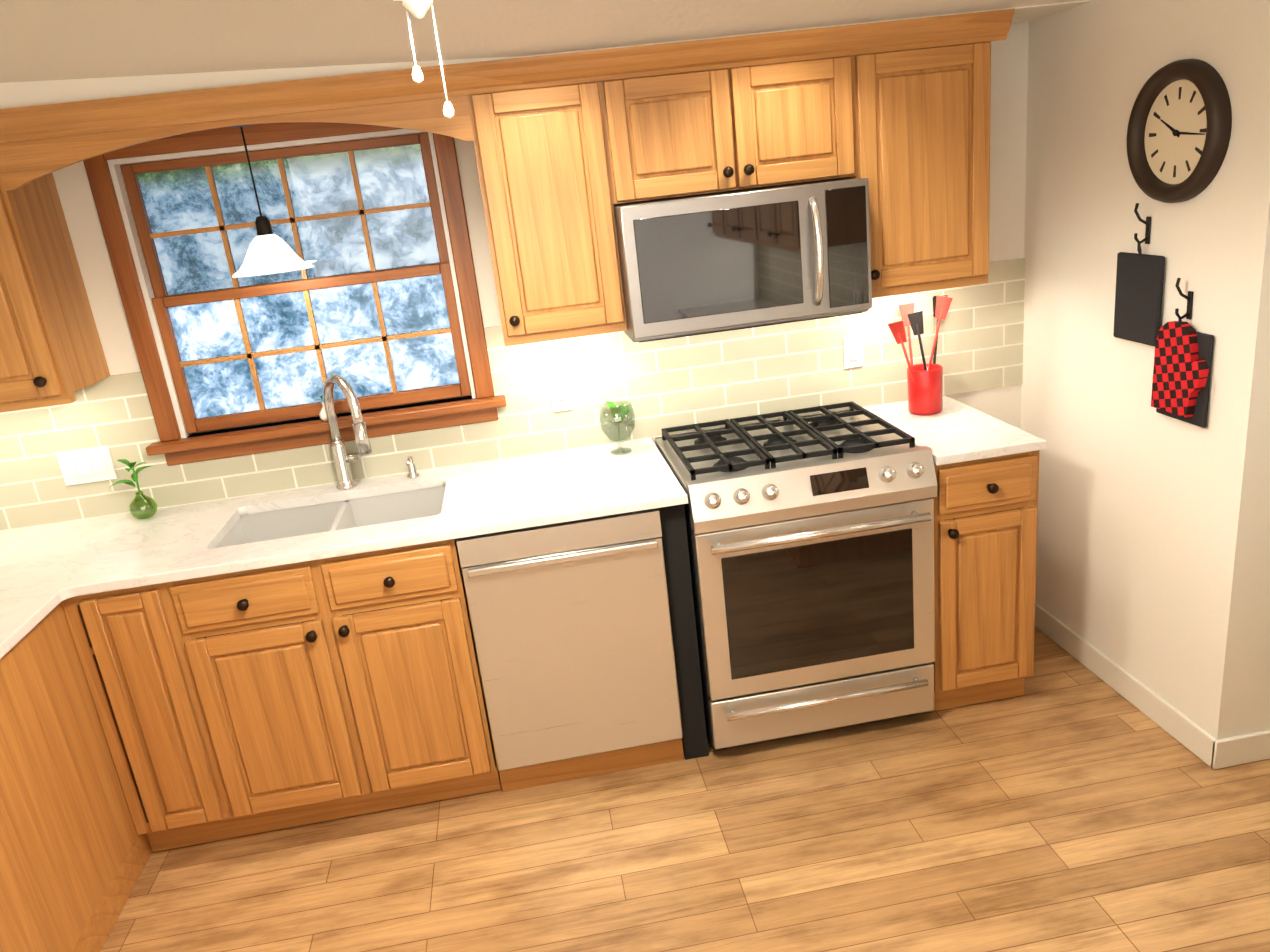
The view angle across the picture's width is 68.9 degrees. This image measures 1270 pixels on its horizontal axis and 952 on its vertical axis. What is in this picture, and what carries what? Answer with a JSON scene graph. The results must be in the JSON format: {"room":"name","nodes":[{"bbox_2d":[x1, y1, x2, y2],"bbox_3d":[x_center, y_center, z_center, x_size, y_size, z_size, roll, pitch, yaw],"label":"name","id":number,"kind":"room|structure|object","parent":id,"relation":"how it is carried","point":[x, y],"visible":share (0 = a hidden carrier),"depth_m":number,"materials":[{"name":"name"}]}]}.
{"room":"kitchen","nodes":[
{"label":"kitchen","id":0,"kind":"room"},
{"bbox_2d":[52,22,1028,501],"bbox_3d":[-0.600,-0.441,3.150,4.240,2.620,0.150,-8,18,-6],"label":"wall","id":1,"kind":"structure","parent":0,"point":[1008,114],"depth_m":3.05,"materials":[{"name":"paint"}]},
{"bbox_2d":[83,122,505,465],"bbox_3d":[-1.061,-0.604,2.987,1.157,1.012,0.192,-8,18,-6],"label":"window","id":2,"kind":"structure","parent":1,"relation":"in","point":[159,301],"depth_m":2.96,"materials":[{"name":"wood"}]},
{"bbox_2d":[316,395,327,420],"bbox_3d":[-1.025,-0.227,3.048,0.053,0.088,0.059,-8,18,-6],"label":"vase","id":3,"kind":"object","parent":2,"relation":"on","point":[323,415],"visible":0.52,"depth_m":3.03,"materials":[{"name":"white ceramic"}]},
{"bbox_2d":[0,9,1014,412],"bbox_3d":[-0.735,-0.754,2.760,3.745,0.781,0.365,-8,18,-6],"label":"upper cabinet","id":4,"kind":"object","parent":1,"relation":"attached to","point":[572,149],"visible":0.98,"depth_m":2.67,"materials":[{"name":"brown wood"}]},
{"bbox_2d":[613,178,871,342],"bbox_3d":[0.313,-0.678,2.880,0.736,0.395,0.478,-8,18,-6],"label":"microwave","id":5,"kind":"object","parent":4,"relation":"attached to","point":[699,264],"visible":0.98,"depth_m":2.70,"materials":[{"name":"silver metal"}]},
{"bbox_2d":[0,258,1024,530],"bbox_3d":[-0.581,-0.260,3.125,4.020,0.455,0.007,-8,18,-6],"label":"backsplash","id":6,"kind":"structure","parent":1,"relation":"attached to","point":[690,380],"depth_m":3.18,"materials":[{"name":"tile"}]},
{"bbox_2d":[56,446,116,485],"bbox_3d":[-1.780,-0.032,3.005,0.162,0.115,0.010,-8,18,-6],"label":"light switch","id":7,"kind":"object","parent":6,"relation":"attached to","point":[86,465],"visible":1,"depth_m":3.00,"materials":[{"name":"white plastic"}]},
{"bbox_2d":[549,377,572,411],"bbox_3d":[-0.252,-0.278,3.161,0.070,0.115,0.008,-8,18,-6],"label":"electrical outlet plate","id":8,"kind":"object","parent":6,"relation":"attached to","point":[561,394],"visible":1,"depth_m":3.16,"materials":[{"name":"white plastic"}]},
{"bbox_2d":[843,334,862,368],"bbox_3d":[0.770,-0.438,3.264,0.070,0.115,0.010,-8,18,-6],"label":"electrical outlet plate","id":9,"kind":"object","parent":6,"relation":"attached to","point":[853,351],"visible":1,"depth_m":3.26,"materials":[{"name":"white plastic"}]},
{"bbox_2d":[0,0,1092,108],"bbox_3d":[1.479,-1.078,0.893,7.850,0.483,3.655,-8,18,-6],"label":"ceiling","id":10,"kind":"structure","parent":0,"point":[43,40],"depth_m":2.39,"materials":[{"name":"beige paint"}]},
{"bbox_2d":[232,124,313,277],"bbox_3d":[-1.092,-0.807,2.674,0.232,0.428,0.232,-8,18,-6],"label":"pendant lamp","id":11,"kind":"object","parent":10,"relation":"hanging from","point":[268,252],"visible":0.88,"depth_m":2.67,"materials":[{"name":"white glass"}]},
{"bbox_2d":[402,0,453,117],"bbox_3d":[-0.334,-0.794,1.334,1.074,0.538,1.038,-8,18,-6],"label":"ceiling fan","id":12,"kind":"object","parent":10,"relation":"hanging from","point":[418,9],"visible":1,"depth_m":1.34,"materials":[{"name":"silver metal"}]},
{"bbox_2d":[100,626,1269,951],"bbox_3d":[1.712,1.163,1.821,8.050,0.100,4.250,-8,18,-6],"label":"floor","id":13,"kind":"structure","parent":0,"point":[1066,802],"depth_m":2.55,"materials":[{"name":"brown wood"}]},
{"bbox_2d":[0,599,151,951],"bbox_3d":[-1.861,0.950,2.123,0.900,0.883,0.960,-8,18,-6],"label":"base cabinet","id":14,"kind":"object","parent":13,"relation":"on","point":[74,850],"depth_m":2.38,"materials":[{"name":"brown wood"}]},
{"bbox_2d":[0,590,59,658],"bbox_3d":[-1.910,0.525,1.955,0.930,0.030,0.960,-8,18,-6],"label":"countertop","id":15,"kind":"structure","parent":14,"relation":"on","point":[18,616],"depth_m":2.34,"materials":[{"name":"stone"}]},
{"bbox_2d":[68,539,500,851],"bbox_3d":[-1.462,0.643,2.933,1.942,0.883,0.638,-8,18,-6],"label":"base cabinet","id":16,"kind":"object","parent":13,"relation":"on","point":[138,726],"depth_m":2.67,"materials":[{"name":"brown wood"}]},
{"bbox_2d":[456,508,683,791],"bbox_3d":[-0.209,0.472,3.029,0.585,0.878,0.618,-8,18,-6],"label":"dishwasher","id":17,"kind":"object","parent":13,"relation":"on","point":[572,630],"visible":0.96,"depth_m":2.74,"materials":[{"name":"silver metal"}]},
{"bbox_2d":[659,504,708,759],"bbox_3d":[0.110,0.403,3.123,0.076,0.883,0.588,-8,18,-6],"label":"filler panel","id":18,"kind":"object","parent":13,"relation":"on","point":[672,518],"depth_m":2.84,"materials":[{"name":"black wood"}]},
{"bbox_2d":[0,438,687,602],"bbox_3d":[-1.186,0.171,2.798,2.632,0.030,0.697,-8,18,-6],"label":"countertop","id":19,"kind":"structure","parent":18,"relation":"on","point":[45,570],"depth_m":2.75,"materials":[{"name":"stone"}]},
{"bbox_2d":[110,459,156,518],"bbox_3d":[-1.607,0.039,2.966,0.120,0.206,0.107,-8,18,-6],"label":"potted plant","id":20,"kind":"object","parent":19,"relation":"on","point":[142,506],"visible":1,"depth_m":2.97,"materials":[{"name":"green glass"}]},
{"bbox_2d":[216,486,457,553],"bbox_3d":[-0.912,0.225,2.894,0.680,0.186,0.390,-8,18,-6],"label":"sink basin","id":21,"kind":"object","parent":19,"relation":"in","point":[305,520],"visible":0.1,"depth_m":3.06,"materials":[{"name":"white ceramic"}]},
{"bbox_2d":[323,374,371,489],"bbox_3d":[-0.920,-0.133,2.955,0.168,0.390,0.235,-8,18,-6],"label":"faucet","id":22,"kind":"object","parent":19,"relation":"on","point":[343,459],"visible":1,"depth_m":2.99,"materials":[{"name":"silver metal"}]},
{"bbox_2d":[407,456,419,478],"bbox_3d":[-0.745,-0.027,3.080,0.044,0.076,0.093,-8,18,-6],"label":"soap dispenser","id":23,"kind":"object","parent":19,"relation":"on","point":[413,472],"visible":0.98,"depth_m":3.10,"materials":[{"name":"silver metal"}]},
{"bbox_2d":[599,401,634,454],"bbox_3d":[-0.057,-0.167,3.107,0.121,0.176,0.137,-8,18,-6],"label":"potted plant","id":24,"kind":"object","parent":19,"relation":"on","point":[619,416],"visible":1,"depth_m":3.08,"materials":[{"name":"clear glass"}]},
{"bbox_2d":[655,401,936,749],"bbox_3d":[0.526,0.330,3.084,0.738,0.957,0.680,-8,18,-6],"label":"range","id":25,"kind":"object","parent":13,"relation":"on","point":[811,546],"visible":0.98,"depth_m":2.81,"materials":[{"name":"silver metal"}]},
{"bbox_2d":[928,450,1039,711],"bbox_3d":[1.063,0.275,3.183,0.339,0.883,0.670,-8,18,-6],"label":"base cabinet","id":26,"kind":"object","parent":13,"relation":"on","point":[986,510],"depth_m":2.88,"materials":[{"name":"brown wood"}]},
{"bbox_2d":[863,396,1045,465],"bbox_3d":[1.012,-0.161,3.053,0.343,0.030,0.647,-8,18,-6],"label":"countertop","id":27,"kind":"structure","parent":26,"relation":"on","point":[953,431],"depth_m":2.92,"materials":[{"name":"stone"}]},
{"bbox_2d":[888,295,952,414],"bbox_3d":[0.983,-0.427,3.192,0.285,0.392,0.229,-8,18,-6],"label":"utensil crock","id":28,"kind":"object","parent":27,"relation":"on","point":[925,381],"visible":1,"depth_m":3.13,"materials":[{"name":"red ceramic"}]},
{"bbox_2d":[1021,0,1236,711],"bbox_3d":[1.503,-0.585,2.856,0.120,2.620,0.920,-8,18,-6],"label":"wall","id":29,"kind":"structure","parent":0,"point":[1153,554],"depth_m":2.87,"materials":[{"name":"paint"}]},
{"bbox_2d":[1035,602,1226,768],"bbox_3d":[1.585,0.643,3.157,0.014,0.095,1.084,-8,18,-6],"label":"baseboard","id":30,"kind":"structure","parent":29,"relation":"attached to","point":[1212,752],"depth_m":2.97,"materials":[{"name":"white wood"}]},
{"bbox_2d":[1113,203,1164,345],"bbox_3d":[1.439,-0.580,2.657,0.048,0.396,0.193,-8,18,-6],"label":"pot holder","id":31,"kind":"object","parent":29,"relation":"attached to","point":[1139,294],"visible":0.98,"depth_m":2.66,"materials":[{"name":"fabric"}]},
{"bbox_2d":[1127,59,1231,202],"bbox_3d":[1.416,-0.902,2.438,0.044,0.356,0.356,-8,18,-6],"label":"wall clock","id":32,"kind":"object","parent":29,"relation":"attached to","point":[1179,129],"visible":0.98,"depth_m":2.42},
{"bbox_2d":[1151,278,1213,427],"bbox_3d":[1.488,-0.341,2.521,0.048,0.396,0.197,-8,18,-6],"label":"pot holder","id":33,"kind":"object","parent":29,"relation":"attached to","point":[1182,370],"visible":1,"depth_m":2.51,"materials":[{"name":"fabric"}]},
{"bbox_2d":[1181,0,1269,739],"bbox_3d":[2.423,-0.550,2.424,1.830,2.620,0.120,-8,18,-6],"label":"wall","id":34,"kind":"structure","parent":0,"point":[1225,673],"depth_m":2.43,"materials":[{"name":"paint"}]},
{"bbox_2d":[1223,730,1269,767],"bbox_3d":[1.887,0.764,2.675,0.414,0.095,0.014,-8,18,-6],"label":"baseboard","id":35,"kind":"structure","parent":34,"relation":"attached to","point":[1251,747],"depth_m":2.65,"materials":[{"name":"white wood"}]},
{"label":"outside","id":36,"kind":"structure","parent":0,"visible":0},
{"bbox_2d":[137,144,459,417],"bbox_3d":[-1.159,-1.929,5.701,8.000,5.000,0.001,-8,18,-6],"label":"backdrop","id":37,"kind":"structure","parent":36,"point":[301,331],"depth_m":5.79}
]}

